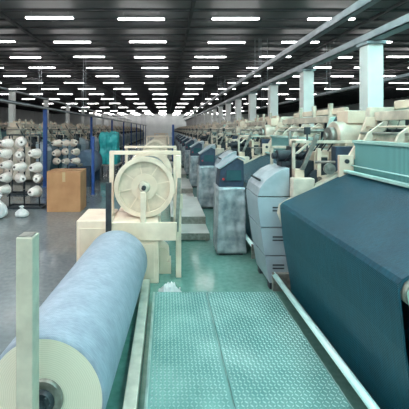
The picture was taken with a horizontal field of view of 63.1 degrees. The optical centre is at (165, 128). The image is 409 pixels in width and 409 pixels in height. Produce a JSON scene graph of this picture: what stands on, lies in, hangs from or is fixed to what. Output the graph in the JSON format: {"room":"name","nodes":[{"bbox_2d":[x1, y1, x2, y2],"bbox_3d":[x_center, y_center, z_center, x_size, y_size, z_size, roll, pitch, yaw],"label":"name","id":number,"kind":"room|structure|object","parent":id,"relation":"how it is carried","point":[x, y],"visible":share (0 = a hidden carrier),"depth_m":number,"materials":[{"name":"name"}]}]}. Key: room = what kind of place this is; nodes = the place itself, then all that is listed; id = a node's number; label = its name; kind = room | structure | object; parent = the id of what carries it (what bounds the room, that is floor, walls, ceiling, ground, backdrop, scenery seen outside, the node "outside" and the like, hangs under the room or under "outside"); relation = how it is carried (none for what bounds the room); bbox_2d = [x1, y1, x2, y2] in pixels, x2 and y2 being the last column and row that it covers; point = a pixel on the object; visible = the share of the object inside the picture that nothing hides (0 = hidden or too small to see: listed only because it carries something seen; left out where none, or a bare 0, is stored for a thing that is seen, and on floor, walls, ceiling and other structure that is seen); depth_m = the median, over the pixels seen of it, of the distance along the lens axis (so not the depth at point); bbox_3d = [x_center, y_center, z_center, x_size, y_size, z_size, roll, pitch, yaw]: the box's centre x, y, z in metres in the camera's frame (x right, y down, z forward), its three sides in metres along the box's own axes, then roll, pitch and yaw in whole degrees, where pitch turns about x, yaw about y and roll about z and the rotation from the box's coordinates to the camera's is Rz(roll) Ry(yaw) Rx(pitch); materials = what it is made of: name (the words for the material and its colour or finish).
{"room":"textile factory","nodes":[
{"label":"textile factory","id":0,"kind":"room"},
{"bbox_2d":[0,107,52,124],"bbox_3d":[-24.100,-0.775,32.500,0.200,4.950,75.000,0,0,0],"label":"wall","id":1,"kind":"structure","parent":0,"point":[37,117],"depth_m":55.97,"materials":[{"name":"paint"}]},
{"bbox_2d":[53,114,278,136],"bbox_3d":[0.000,-0.775,70.100,48.000,4.950,0.200,0,0,0],"label":"wall","id":2,"kind":"structure","parent":0,"point":[156,123],"depth_m":70.00,"materials":[{"name":"paint"}]},
{"bbox_2d":[0,137,367,408],"bbox_3d":[0.000,1.800,32.500,48.000,0.200,75.000,0,0,0],"label":"floor","id":3,"kind":"structure","parent":0,"point":[203,269],"depth_m":4.05,"materials":[{"name":"concrete"}]},
{"bbox_2d":[0,194,7,217],"bbox_3d":[-3.248,1.471,6.300,0.376,0.457,0.430,0,0,26],"label":"plastic sack","id":4,"kind":"object","parent":3,"relation":"on","point":[3,208],"visible":1,"depth_m":6.28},
{"bbox_2d":[0,121,8,138],"bbox_3d":[-7.607,0.675,15.745,2.335,2.050,2.450,0,0,0],"label":"weaving loom","id":5,"kind":"object","parent":3,"relation":"on","point":[3,134],"visible":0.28,"depth_m":15.22,"materials":[{"name":"beige paint"}]},
{"bbox_2d":[9,92,15,121],"bbox_3d":[-6.250,0.100,13.400,0.260,3.200,0.260,0,0,0],"label":"steel post","id":6,"kind":"object","parent":3,"relation":"on","point":[12,95],"visible":0.4,"depth_m":13.30,"materials":[{"name":"metal"}]},
{"bbox_2d":[8,136,27,194],"bbox_3d":[-3.830,0.918,8.584,0.500,1.564,0.471,0,0,0],"label":"rack","id":7,"kind":"object","parent":3,"relation":"on","point":[12,192],"visible":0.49,"depth_m":8.53,"materials":[{"name":"metal"}]},
{"bbox_2d":[15,205,28,216],"bbox_3d":[-2.798,1.596,6.420,0.273,0.208,0.257,0,0,0],"label":"plastic sack","id":8,"kind":"object","parent":3,"relation":"on","point":[21,212],"visible":1,"depth_m":6.35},
{"bbox_2d":[7,134,46,208],"bbox_3d":[-3.040,0.908,7.134,0.840,1.584,0.472,0,0,0],"label":"rack","id":9,"kind":"object","parent":3,"relation":"on","point":[9,206],"visible":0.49,"depth_m":7.08,"materials":[{"name":"metal"}]},
{"bbox_2d":[0,184,10,194],"bbox_3d":[-3.413,1.280,6.888,0.212,0.215,0.290,0,0,33],"label":"cone","id":10,"kind":"object","parent":9,"relation":"on","point":[6,189],"visible":1,"depth_m":6.86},
{"bbox_2d":[0,148,11,158],"bbox_3d":[-3.379,0.518,6.872,0.240,0.239,0.285,0,0,15],"label":"cone","id":11,"kind":"object","parent":9,"relation":"on","point":[6,153],"visible":0.98,"depth_m":6.85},
{"bbox_2d":[0,172,12,182],"bbox_3d":[-3.361,1.018,6.871,0.236,0.235,0.285,0,0,7],"label":"cone","id":12,"kind":"object","parent":9,"relation":"on","point":[7,177],"visible":1,"depth_m":6.84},
{"bbox_2d":[0,160,13,169],"bbox_3d":[-3.340,0.760,6.871,0.216,0.215,0.285,0,0,13],"label":"cone","id":13,"kind":"object","parent":9,"relation":"on","point":[8,164],"visible":0.96,"depth_m":6.84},
{"bbox_2d":[0,139,13,148],"bbox_3d":[-3.320,0.310,6.872,0.208,0.210,0.290,0,0,12],"label":"cone","id":14,"kind":"object","parent":9,"relation":"on","point":[7,143],"visible":1,"depth_m":6.84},
{"bbox_2d":[14,151,24,159],"bbox_3d":[-3.040,0.559,6.886,0.199,0.201,0.288,0,0,-32],"label":"cone","id":15,"kind":"object","parent":9,"relation":"on","point":[19,155],"visible":1,"depth_m":6.82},
{"bbox_2d":[12,162,26,171],"bbox_3d":[-3.067,0.804,6.872,0.217,0.217,0.285,0,-1,20],"label":"cone","id":16,"kind":"object","parent":9,"relation":"on","point":[21,167],"visible":1,"depth_m":6.84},
{"bbox_2d":[15,173,25,182],"bbox_3d":[-3.027,1.030,6.868,0.213,0.216,0.285,0,0,-30],"label":"cone","id":17,"kind":"object","parent":9,"relation":"on","point":[19,177],"visible":1,"depth_m":6.82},
{"bbox_2d":[15,137,26,147],"bbox_3d":[-3.004,0.281,6.883,0.232,0.235,0.286,0,0,-35],"label":"cone","id":18,"kind":"object","parent":9,"relation":"on","point":[20,142],"visible":1,"depth_m":6.83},
{"bbox_2d":[28,185,41,196],"bbox_3d":[-2.755,1.317,6.872,0.248,0.247,0.285,0,0,15],"label":"cone","id":19,"kind":"object","parent":9,"relation":"on","point":[36,191],"visible":1,"depth_m":6.84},
{"bbox_2d":[28,148,41,157],"bbox_3d":[-2.754,0.514,6.872,0.215,0.214,0.285,0,-1,19],"label":"cone","id":20,"kind":"object","parent":9,"relation":"on","point":[35,153],"visible":1,"depth_m":6.84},
{"bbox_2d":[29,162,42,172],"bbox_3d":[-2.737,0.814,6.872,0.239,0.238,0.285,0,0,14],"label":"cone","id":21,"kind":"object","parent":9,"relation":"on","point":[36,167],"visible":1,"depth_m":6.84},
{"bbox_2d":[33,173,42,182],"bbox_3d":[-2.685,1.041,6.871,0.209,0.208,0.285,0,0,-13],"label":"cone","id":22,"kind":"object","parent":9,"relation":"on","point":[37,178],"visible":1,"depth_m":6.82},
{"bbox_2d":[0,119,65,182],"bbox_3d":[-4.942,0.675,11.655,2.335,2.050,2.450,0,0,0],"label":"weaving loom","id":23,"kind":"object","parent":3,"relation":"on","point":[15,127],"visible":0.59,"depth_m":10.60,"materials":[{"name":"beige paint"}]},
{"bbox_2d":[42,109,46,186],"bbox_3d":[-3.550,0.560,9.700,0.130,2.280,0.130,0,0,0],"label":"steel post","id":24,"kind":"object","parent":3,"relation":"on","point":[44,110],"visible":0.9,"depth_m":9.65,"materials":[{"name":"metal"}]},
{"bbox_2d":[43,100,48,122],"bbox_3d":[-6.250,0.100,17.200,0.260,3.200,0.260,0,0,0],"label":"steel post","id":25,"kind":"object","parent":3,"relation":"on","point":[45,102],"visible":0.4,"depth_m":17.12,"materials":[{"name":"metal"}]},
{"bbox_2d":[39,121,80,167],"bbox_3d":[-4.942,0.675,14.255,2.335,2.050,2.450,0,0,0],"label":"weaving loom","id":26,"kind":"object","parent":3,"relation":"on","point":[56,131],"visible":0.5,"depth_m":13.20,"materials":[{"name":"beige paint"}]},
{"bbox_2d":[47,168,85,211],"bbox_3d":[-2.095,1.282,6.999,0.694,0.837,0.510,0,0,0],"label":"cardboard box","id":27,"kind":"object","parent":3,"relation":"on","point":[66,187],"visible":1,"depth_m":6.75,"materials":[{"name":"cardboard"}]},
{"bbox_2d":[57,138,77,167],"bbox_3d":[-2.730,0.968,9.184,0.700,1.464,0.471,0,0,0],"label":"rack","id":28,"kind":"object","parent":3,"relation":"on","point":[57,138],"visible":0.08,"depth_m":9.13,"materials":[{"name":"metal"}]},
{"bbox_2d":[51,139,61,146],"bbox_3d":[-2.975,0.383,8.925,0.209,0.209,0.281,0,0,37],"label":"cone","id":29,"kind":"object","parent":28,"relation":"on","point":[57,143],"visible":0.94,"depth_m":8.88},
{"bbox_2d":[52,157,60,164],"bbox_3d":[-2.937,0.877,8.925,0.208,0.207,0.285,0,-1,-32],"label":"cone","id":30,"kind":"object","parent":28,"relation":"on","point":[56,161],"visible":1,"depth_m":8.87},
{"bbox_2d":[52,149,60,156],"bbox_3d":[-3.003,0.655,8.927,0.209,0.213,0.286,0,0,17],"label":"cone","id":31,"kind":"object","parent":28,"relation":"on","point":[57,152],"visible":1,"depth_m":8.89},
{"bbox_2d":[61,148,68,154],"bbox_3d":[-2.709,0.622,8.923,0.204,0.203,0.285,0,1,-25],"label":"cone","id":32,"kind":"object","parent":28,"relation":"on","point":[65,151],"visible":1,"depth_m":8.87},
{"bbox_2d":[61,140,69,145],"bbox_3d":[-2.715,0.384,8.919,0.176,0.179,0.285,0,0,12],"label":"cone","id":33,"kind":"object","parent":28,"relation":"on","point":[66,142],"visible":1,"depth_m":8.89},
{"bbox_2d":[70,139,77,146],"bbox_3d":[-2.453,0.381,8.941,0.199,0.202,0.288,0,0,-43],"label":"cone","id":34,"kind":"object","parent":28,"relation":"on","point":[73,142],"visible":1,"depth_m":8.87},
{"bbox_2d":[70,158,79,164],"bbox_3d":[-2.469,0.874,8.925,0.197,0.196,0.285,0,-2,31],"label":"cone","id":35,"kind":"object","parent":28,"relation":"on","point":[74,160],"visible":1,"depth_m":8.88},
{"bbox_2d":[71,148,79,155],"bbox_3d":[-2.468,0.628,8.921,0.205,0.204,0.285,0,0,14],"label":"cone","id":36,"kind":"object","parent":28,"relation":"on","point":[76,151],"visible":1,"depth_m":8.88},
{"bbox_2d":[66,105,69,125],"bbox_3d":[-6.250,0.100,21.000,0.260,3.200,0.260,0,0,0],"label":"steel post","id":37,"kind":"object","parent":3,"relation":"on","point":[67,106],"visible":0.4,"depth_m":20.90,"materials":[{"name":"metal"}]},
{"bbox_2d":[61,122,89,150],"bbox_3d":[-4.942,0.675,16.855,2.335,2.050,2.450,0,0,0],"label":"weaving loom","id":38,"kind":"object","parent":3,"relation":"on","point":[71,131],"visible":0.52,"depth_m":15.78,"materials":[{"name":"beige paint"}]},
{"bbox_2d":[16,232,149,408],"bbox_3d":[-0.595,1.091,2.460,0.850,1.219,2.120,0,0,0],"label":"frame","id":39,"kind":"object","parent":3,"relation":"on","point":[27,243],"visible":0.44,"depth_m":1.47,"materials":[{"name":"paint"}]},
{"bbox_2d":[0,230,146,408],"bbox_3d":[-0.553,1.355,2.530,0.630,0.638,1.963,0,0,3],"label":"roll","id":40,"kind":"object","parent":39,"relation":"on","point":[84,322],"visible":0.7,"depth_m":1.85,"materials":[{"name":"blue fabric"}]},
{"bbox_2d":[68,149,101,186],"bbox_3d":[-2.520,1.180,10.400,0.800,1.040,1.600,0,0,0],"label":"roll","id":41,"kind":"object","parent":3,"relation":"on","point":[85,155],"visible":0.57,"depth_m":9.80,"materials":[{"name":"fabric"}]},
{"bbox_2d":[74,123,99,151],"bbox_3d":[-4.942,0.675,19.455,2.335,2.050,2.450,0,0,0],"label":"weaving loom","id":42,"kind":"object","parent":3,"relation":"on","point":[85,131],"visible":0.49,"depth_m":18.40,"materials":[{"name":"beige paint"}]},
{"bbox_2d":[90,117,92,148],"bbox_3d":[-3.550,0.560,15.700,0.130,2.280,0.130,0,0,0],"label":"steel post","id":43,"kind":"object","parent":3,"relation":"on","point":[91,118],"visible":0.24,"depth_m":15.65,"materials":[{"name":"metal"}]},
{"bbox_2d":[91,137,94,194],"bbox_3d":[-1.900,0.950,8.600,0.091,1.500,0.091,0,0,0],"label":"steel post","id":44,"kind":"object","parent":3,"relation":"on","point":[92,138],"visible":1,"depth_m":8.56,"materials":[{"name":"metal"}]},
{"bbox_2d":[87,124,99,138],"bbox_3d":[-4.942,0.675,22.055,2.335,2.050,2.450,0,0,0],"label":"weaving loom","id":45,"kind":"object","parent":3,"relation":"on","point":[96,131],"visible":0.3,"depth_m":21.00,"materials":[{"name":"beige paint"}]},
{"bbox_2d":[94,124,107,131],"bbox_3d":[-4.942,0.675,24.655,2.335,2.050,2.450,0,0,0],"label":"weaving loom","id":46,"kind":"object","parent":3,"relation":"on","point":[98,126],"visible":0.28,"depth_m":24.00,"materials":[{"name":"beige paint"}]},
{"bbox_2d":[101,125,120,147],"bbox_3d":[-4.942,0.675,27.255,2.335,2.050,2.450,0,0,0],"label":"weaving loom","id":47,"kind":"object","parent":3,"relation":"on","point":[108,129],"visible":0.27,"depth_m":26.60,"materials":[{"name":"beige paint"}]},
{"bbox_2d":[101,162,121,172],"bbox_3d":[-2.200,1.520,12.900,0.840,0.360,0.900,0,0,0],"label":"cart","id":48,"kind":"object","parent":3,"relation":"on","point":[120,163],"visible":0.48,"depth_m":12.49,"materials":[{"name":"metal"}]},
{"bbox_2d":[99,130,120,163],"bbox_3d":[-2.190,0.699,12.897,0.775,1.281,0.833,0,0,-2],"label":"tarpaulin cover","id":49,"kind":"object","parent":48,"relation":"on","point":[108,141],"visible":0.82,"depth_m":12.56,"materials":[{"name":"plastic"}]},
{"bbox_2d":[108,125,124,148],"bbox_3d":[-4.942,0.675,29.855,2.335,2.050,2.450,0,0,0],"label":"weaving loom","id":50,"kind":"object","parent":3,"relation":"on","point":[109,126],"visible":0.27,"depth_m":28.67,"materials":[{"name":"beige paint"}]},
{"bbox_2d":[113,126,127,145],"bbox_3d":[-4.942,0.675,32.455,2.335,2.050,2.450,0,0,0],"label":"weaving loom","id":51,"kind":"object","parent":3,"relation":"on","point":[115,127],"visible":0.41,"depth_m":31.42,"materials":[{"name":"beige paint"}]},
{"bbox_2d":[117,126,130,145],"bbox_3d":[-4.942,0.675,35.055,2.335,2.050,2.450,0,0,0],"label":"weaving loom","id":52,"kind":"object","parent":3,"relation":"on","point":[119,127],"visible":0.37,"depth_m":33.95,"materials":[{"name":"beige paint"}]},
{"bbox_2d":[77,146,182,282],"bbox_3d":[-0.395,0.978,4.450,1.170,1.445,1.800,0,0,0],"label":"stand","id":53,"kind":"object","parent":3,"relation":"on","point":[153,233],"visible":0.62,"depth_m":3.62,"materials":[{"name":"beige paint"}]},
{"bbox_2d":[114,149,173,216],"bbox_3d":[-0.250,0.665,4.535,0.690,0.690,1.690,0,0,0],"label":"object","id":54,"kind":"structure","parent":53,"relation":"attached to","point":[150,174],"depth_m":3.81,"materials":[{"name":"beige paint"}]},
{"bbox_2d":[146,136,168,157],"bbox_3d":[-0.455,0.978,12.550,1.170,1.445,1.800,0,0,0],"label":"stand","id":55,"kind":"object","parent":3,"relation":"on","point":[147,137],"visible":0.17,"depth_m":11.94,"materials":[{"name":"beige paint"}]},
{"bbox_2d":[158,281,180,291],"bbox_3d":[0.042,1.630,3.380,0.254,0.137,0.199,0,0,0],"label":"plastic wrap","id":56,"kind":"object","parent":3,"relation":"on","point":[169,287],"visible":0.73,"depth_m":3.36,"materials":[{"name":"plastic"}]},
{"bbox_2d":[172,125,173,160],"bbox_3d":[0.320,0.750,14.900,0.130,1.900,0.130,0,0,0],"label":"steel post","id":57,"kind":"object","parent":3,"relation":"on","point":[172,125],"visible":0.49,"depth_m":14.85,"materials":[{"name":"metal"}]},
{"bbox_2d":[172,168,186,178],"bbox_3d":[0.370,1.580,11.247,0.580,0.240,2.106,0,0,0],"label":"platform","id":58,"kind":"object","parent":3,"relation":"on","point":[183,173],"visible":0.28,"depth_m":10.83,"materials":[{"name":"metal"}]},
{"bbox_2d":[181,137,188,166],"bbox_3d":[0.877,1.033,15.024,0.409,1.334,0.419,0,0,0],"label":"cabinet","id":59,"kind":"object","parent":3,"relation":"on","point":[186,139],"visible":0.45,"depth_m":14.85,"materials":[{"name":"metal"}]},
{"bbox_2d":[181,179,193,196],"bbox_3d":[0.370,1.580,8.647,0.580,0.240,2.106,0,0,0],"label":"platform","id":60,"kind":"object","parent":3,"relation":"on","point":[186,188],"visible":0.23,"depth_m":8.10,"materials":[{"name":"metal"}]},
{"bbox_2d":[184,139,193,174],"bbox_3d":[0.877,1.033,12.424,0.409,1.334,0.419,0,0,0],"label":"cabinet","id":61,"kind":"object","parent":3,"relation":"on","point":[190,142],"visible":0.53,"depth_m":12.24,"materials":[{"name":"metal"}]},
{"bbox_2d":[170,197,209,240],"bbox_3d":[0.370,1.580,6.047,0.580,0.240,2.106,0,0,0],"label":"platform","id":62,"kind":"object","parent":3,"relation":"on","point":[193,219],"visible":0.66,"depth_m":5.50,"materials":[{"name":"metal"}]},
{"bbox_2d":[189,141,201,186],"bbox_3d":[0.877,1.033,9.824,0.409,1.334,0.419,0,0,0],"label":"cabinet","id":63,"kind":"object","parent":3,"relation":"on","point":[196,147],"visible":0.54,"depth_m":9.64,"materials":[{"name":"metal"}]},
{"bbox_2d":[186,122,210,138],"bbox_3d":[2.132,0.675,18.345,2.335,2.050,2.450,0,0,0],"label":"weaving loom","id":64,"kind":"object","parent":3,"relation":"on","point":[202,126],"visible":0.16,"depth_m":19.04,"materials":[{"name":"beige paint"}]},
{"bbox_2d":[189,121,218,139],"bbox_3d":[2.132,0.675,15.745,2.335,2.050,2.450,0,0,0],"label":"weaving loom","id":65,"kind":"object","parent":3,"relation":"on","point":[215,122],"visible":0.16,"depth_m":16.44,"materials":[{"name":"beige paint"}]},
{"bbox_2d":[204,112,207,124],"bbox_3d":[3.450,0.125,28.500,0.400,3.150,0.400,0,0,0],"label":"column","id":66,"kind":"structure","parent":3,"relation":"on","point":[205,113],"depth_m":28.37,"materials":[{"name":"concrete"}]},
{"bbox_2d":[197,145,215,207],"bbox_3d":[0.877,1.033,7.224,0.409,1.334,0.419,0,0,0],"label":"cabinet","id":67,"kind":"object","parent":3,"relation":"on","point":[206,178],"visible":0.78,"depth_m":7.04,"materials":[{"name":"metal"}]},
{"bbox_2d":[198,145,215,153],"bbox_3d":[0.891,0.455,7.245,0.359,0.178,0.350,0,0,0],"label":"hood","id":68,"kind":"object","parent":67,"relation":"attached to","point":[208,150],"depth_m":7.09,"materials":[{"name":"grey paint"}]},
{"bbox_2d":[208,110,211,124],"bbox_3d":[3.450,0.125,25.950,0.400,3.150,0.400,0,0,0],"label":"column","id":69,"kind":"structure","parent":3,"relation":"on","point":[209,111],"depth_m":25.82,"materials":[{"name":"concrete"}]},
{"bbox_2d":[194,120,229,142],"bbox_3d":[2.132,0.675,13.145,2.335,2.050,2.450,0,0,0],"label":"weaving loom","id":70,"kind":"object","parent":3,"relation":"on","point":[223,123],"visible":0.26,"depth_m":13.78,"materials":[{"name":"beige paint"}]},
{"bbox_2d":[213,108,216,122],"bbox_3d":[3.450,0.125,23.400,0.400,3.150,0.400,0,0,0],"label":"column","id":71,"kind":"structure","parent":3,"relation":"on","point":[214,109],"depth_m":23.27,"materials":[{"name":"concrete"}]},
{"bbox_2d":[218,106,223,123],"bbox_3d":[3.450,0.125,20.850,0.400,3.150,0.400,0,0,0],"label":"column","id":72,"kind":"structure","parent":3,"relation":"on","point":[220,108],"depth_m":20.72,"materials":[{"name":"concrete"}]},
{"bbox_2d":[199,117,247,149],"bbox_3d":[2.132,0.675,10.545,2.335,2.050,2.450,0,0,0],"label":"weaving loom","id":73,"kind":"object","parent":3,"relation":"on","point":[206,140],"visible":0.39,"depth_m":11.18,"materials":[{"name":"metal"}]},
{"bbox_2d":[225,103,231,121],"bbox_3d":[3.450,0.125,18.300,0.400,3.150,0.400,0,0,0],"label":"column","id":74,"kind":"structure","parent":3,"relation":"on","point":[228,105],"depth_m":18.17,"materials":[{"name":"concrete"}]},
{"bbox_2d":[213,154,246,254],"bbox_3d":[0.877,1.033,4.624,0.409,1.334,0.419,0,0,0],"label":"cabinet","id":75,"kind":"object","parent":3,"relation":"on","point":[229,228],"visible":1,"depth_m":4.44,"materials":[{"name":"metal"}]},
{"bbox_2d":[215,154,244,168],"bbox_3d":[0.891,0.455,4.645,0.359,0.178,0.350,0,0,0],"label":"hood","id":76,"kind":"object","parent":75,"relation":"attached to","point":[232,162],"depth_m":4.49,"materials":[{"name":"grey paint"}]},
{"bbox_2d":[234,98,241,119],"bbox_3d":[3.450,0.125,15.750,0.400,3.150,0.400,0,0,0],"label":"column","id":77,"kind":"structure","parent":3,"relation":"on","point":[238,101],"depth_m":15.62,"materials":[{"name":"concrete"}]},
{"bbox_2d":[205,113,278,160],"bbox_3d":[2.132,0.675,7.945,2.335,2.050,2.450,0,0,0],"label":"weaving loom","id":78,"kind":"object","parent":3,"relation":"on","point":[221,143],"visible":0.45,"depth_m":8.52,"materials":[{"name":"beige paint"}]},
{"bbox_2d":[144,292,353,408],"bbox_3d":[0.469,1.638,2.050,1.187,0.124,2.300,0,0,0],"label":"platform","id":79,"kind":"object","parent":3,"relation":"on","point":[209,350],"visible":1,"depth_m":2.27,"materials":[{"name":"paint"}]},
{"bbox_2d":[247,92,256,119],"bbox_3d":[3.450,0.125,13.200,0.400,3.150,0.400,0,0,0],"label":"column","id":80,"kind":"structure","parent":3,"relation":"on","point":[251,95],"depth_m":13.07,"materials":[{"name":"metal"}]},
{"bbox_2d":[266,83,279,115],"bbox_3d":[3.450,0.125,10.650,0.400,3.150,0.400,0,0,0],"label":"column","id":81,"kind":"structure","parent":3,"relation":"on","point":[272,87],"depth_m":10.52,"materials":[{"name":"metal"}]},
{"bbox_2d":[214,103,348,258],"bbox_3d":[2.132,0.675,5.345,2.335,2.050,2.450,0,0,0],"label":"weaving loom","id":82,"kind":"object","parent":3,"relation":"on","point":[275,132],"visible":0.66,"depth_m":5.56,"materials":[{"name":"beige paint"}]},
{"bbox_2d":[298,69,315,126],"bbox_3d":[3.450,0.125,8.100,0.400,3.150,0.400,0,0,0],"label":"column","id":83,"kind":"structure","parent":3,"relation":"on","point":[306,76],"depth_m":7.97,"materials":[{"name":"metal"}]},
{"bbox_2d":[246,99,408,408],"bbox_3d":[2.132,0.675,2.745,2.335,2.050,2.450,0,0,0],"label":"weaving loom","id":84,"kind":"object","parent":3,"relation":"on","point":[330,227],"visible":1,"depth_m":2.58,"materials":[{"name":"beige paint"}]},
{"bbox_2d":[248,189,288,255],"bbox_3d":[1.139,1.019,3.720,0.325,1.210,0.460,0,0,0],"label":"cabinet","id":85,"kind":"object","parent":84,"relation":"attached to","point":[265,224],"depth_m":3.47,"materials":[{"name":"metal"}]},
{"bbox_2d":[356,40,386,110],"bbox_3d":[3.450,0.125,5.550,0.400,3.150,0.400,0,0,0],"label":"column","id":86,"kind":"structure","parent":3,"relation":"on","point":[370,51],"depth_m":5.42,"materials":[{"name":"white paint"}]},
{"bbox_3d":[-0.465,1.125,9.850,1.150,1.150,1.800,0,0,0],"label":"stand","id":87,"kind":"object","parent":3,"relation":"on","visible":0},
{"bbox_2d":[143,139,166,156],"bbox_3d":[-0.310,0.665,9.935,0.690,0.690,1.690,0,0,0],"label":"beam","id":88,"kind":"structure","parent":87,"relation":"on","point":[155,142],"depth_m":9.21,"materials":[{"name":"beige paint"}]},
{"bbox_2d":[0,0,408,113],"bbox_3d":[0.000,-3.305,32.500,48.000,0.290,75.000,0,0,0],"label":"ceiling","id":89,"kind":"structure","parent":0,"point":[187,26],"depth_m":13.70,"materials":[{"name":"metal"}]},
{"bbox_2d":[9,53,41,57],"bbox_3d":[-5.906,-3.120,13.879,1.320,0.260,0.080,0,0,0],"label":"ceiling light","id":90,"kind":"object","parent":89,"relation":"hanging from","point":[13,56],"visible":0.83,"depth_m":13.85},
{"bbox_2d":[28,64,55,67],"bbox_3d":[-6.076,-3.120,16.192,1.320,0.260,0.080,0,0,0],"label":"ceiling light","id":91,"kind":"object","parent":89,"relation":"hanging from","point":[52,66],"visible":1,"depth_m":16.16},
{"bbox_2d":[25,15,73,18],"bbox_3d":[-3.156,-3.120,8.939,1.320,0.260,0.080,0,0,0],"label":"ceiling light","id":92,"kind":"object","parent":89,"relation":"hanging from","point":[26,16],"visible":1,"depth_m":8.90,"materials":[{"name":"plastic"}]},
{"bbox_2d":[47,75,70,76],"bbox_3d":[-6.099,-3.120,18.787,1.320,0.260,0.080,0,0,0],"label":"ceiling light","id":93,"kind":"object","parent":89,"relation":"hanging from","point":[47,75],"visible":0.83,"depth_m":18.79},
{"bbox_2d":[0,65,131,120],"bbox_3d":[-6.250,-2.345,33.000,0.141,1.690,54.000,0,0,0],"label":"cable tray","id":94,"kind":"object","parent":89,"relation":"hanging from","point":[2,88],"visible":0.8,"depth_m":16.39,"materials":[{"name":"metal"}]},
{"bbox_2d":[53,40,91,42],"bbox_3d":[-3.241,-3.120,11.415,1.320,0.260,0.080,0,0,0],"label":"ceiling light","id":95,"kind":"object","parent":89,"relation":"hanging from","point":[54,41],"visible":0.89,"depth_m":11.38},
{"bbox_2d":[0,57,146,125],"bbox_3d":[-3.550,-1.875,32.000,0.121,2.630,56.000,0,0,0],"label":"cable tray","id":96,"kind":"object","parent":89,"relation":"hanging from","point":[1,100],"visible":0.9,"depth_m":12.13,"materials":[{"name":"metal"}]},
{"bbox_2d":[73,55,104,56],"bbox_3d":[-3.203,-3.120,13.765,1.320,0.260,0.080,0,0,0],"label":"ceiling light","id":97,"kind":"object","parent":89,"relation":"hanging from","point":[73,55],"visible":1,"depth_m":13.73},
{"bbox_2d":[96,75,118,76],"bbox_3d":[-3.339,-3.120,18.811,1.320,0.260,0.080,0,0,0],"label":"ceiling light","id":98,"kind":"object","parent":89,"relation":"hanging from","point":[96,75],"visible":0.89,"depth_m":18.79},
{"bbox_2d":[117,12,164,19],"bbox_3d":[-0.675,-3.120,9.041,1.320,0.260,0.080,0,0,0],"label":"ceiling light","id":99,"kind":"object","parent":89,"relation":"hanging from","point":[159,17],"visible":0.83,"depth_m":9.01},
{"bbox_2d":[129,37,166,42],"bbox_3d":[-0.626,-3.120,11.393,1.320,0.260,0.080,0,0,0],"label":"ceiling light","id":100,"kind":"object","parent":89,"relation":"hanging from","point":[133,40],"visible":1,"depth_m":11.36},
{"bbox_2d":[134,53,164,57],"bbox_3d":[-0.684,-3.120,13.827,1.320,0.260,0.080,0,0,0],"label":"ceiling light","id":101,"kind":"object","parent":89,"relation":"hanging from","point":[161,56],"visible":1,"depth_m":13.81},
{"bbox_2d":[145,75,168,76],"bbox_3d":[-0.514,-3.120,18.831,1.320,0.260,0.080,0,0,0],"label":"ceiling light","id":102,"kind":"object","parent":89,"relation":"hanging from","point":[145,75],"visible":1,"depth_m":18.79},
{"bbox_2d":[190,72,212,76],"bbox_3d":[2.005,-3.120,18.819,1.320,0.260,0.080,0,0,0],"label":"ceiling light","id":103,"kind":"object","parent":89,"relation":"hanging from","point":[192,75],"visible":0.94,"depth_m":18.81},
{"bbox_2d":[192,64,218,67],"bbox_3d":[1.933,-3.120,16.186,1.320,0.260,0.080,0,0,0],"label":"ceiling light","id":104,"kind":"object","parent":89,"relation":"hanging from","point":[215,66],"visible":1,"depth_m":16.15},
{"bbox_2d":[195,53,225,57],"bbox_3d":[1.857,-3.120,13.794,1.320,0.260,0.080,0,0,0],"label":"ceiling light","id":105,"kind":"object","parent":89,"relation":"hanging from","point":[198,55],"visible":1,"depth_m":13.76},
{"bbox_2d":[207,40,245,42],"bbox_3d":[2.102,-3.120,11.471,1.320,0.260,0.080,0,0,0],"label":"ceiling light","id":106,"kind":"object","parent":89,"relation":"hanging from","point":[208,41],"visible":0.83,"depth_m":11.44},
{"bbox_2d":[211,16,259,19],"bbox_3d":[1.896,-3.120,8.998,1.320,0.260,0.080,0,0,0],"label":"ceiling light","id":107,"kind":"object","parent":89,"relation":"hanging from","point":[212,17],"visible":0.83,"depth_m":8.96,"materials":[{"name":"plastic"}]},
{"bbox_2d":[183,0,380,117],"bbox_3d":[3.200,-2.560,30.600,0.161,1.260,58.800,0,0,0],"label":"cable tray","id":108,"kind":"object","parent":89,"relation":"hanging from","point":[359,6],"visible":0.96,"depth_m":7.27,"materials":[{"name":"metal"}]},
{"bbox_2d":[184,13,408,120],"bbox_3d":[3.450,-2.320,30.600,0.241,1.740,58.800,0,0,0],"label":"cable tray","id":109,"kind":"object","parent":89,"relation":"hanging from","point":[400,24],"visible":0.89,"depth_m":6.60,"materials":[{"name":"metal"}]},
{"bbox_2d":[281,37,319,42],"bbox_3d":[4.642,-3.120,11.426,1.320,0.260,0.080,0,0,0],"label":"ceiling light","id":110,"kind":"object","parent":89,"relation":"hanging from","point":[285,40],"visible":0.68,"depth_m":11.39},
{"bbox_2d":[212,45,408,118],"bbox_3d":[6.100,-2.235,31.000,0.141,1.910,58.000,0,0,0],"label":"cable tray","id":111,"kind":"object","parent":89,"relation":"hanging from","point":[403,76],"visible":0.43,"depth_m":11.78,"materials":[{"name":"metal"}]},
{"bbox_2d":[306,12,355,19],"bbox_3d":[4.512,-3.120,9.027,1.320,0.260,0.080,0,0,0],"label":"ceiling light","id":112,"kind":"object","parent":89,"relation":"hanging from","point":[312,17],"visible":0.65,"depth_m":8.99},
{"bbox_2d":[330,72,353,76],"bbox_3d":[10.062,-3.120,18.848,1.320,0.260,0.080,0,0,0],"label":"ceiling light","id":113,"kind":"object","parent":89,"relation":"hanging from","point":[333,75],"visible":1,"depth_m":18.81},
{"bbox_2d":[386,55,408,56],"bbox_3d":[9.839,-3.120,13.760,1.320,0.260,0.080,0,0,0],"label":"ceiling light","id":114,"kind":"object","parent":89,"relation":"hanging from","point":[386,55],"visible":1,"depth_m":13.73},
{"bbox_2d":[279,96,408,123],"bbox_3d":[24.100,-0.775,32.500,0.200,4.950,75.000,0,0,0],"label":"wall","id":115,"kind":"structure","parent":0,"point":[387,102],"depth_m":42.13,"materials":[{"name":"paint"}]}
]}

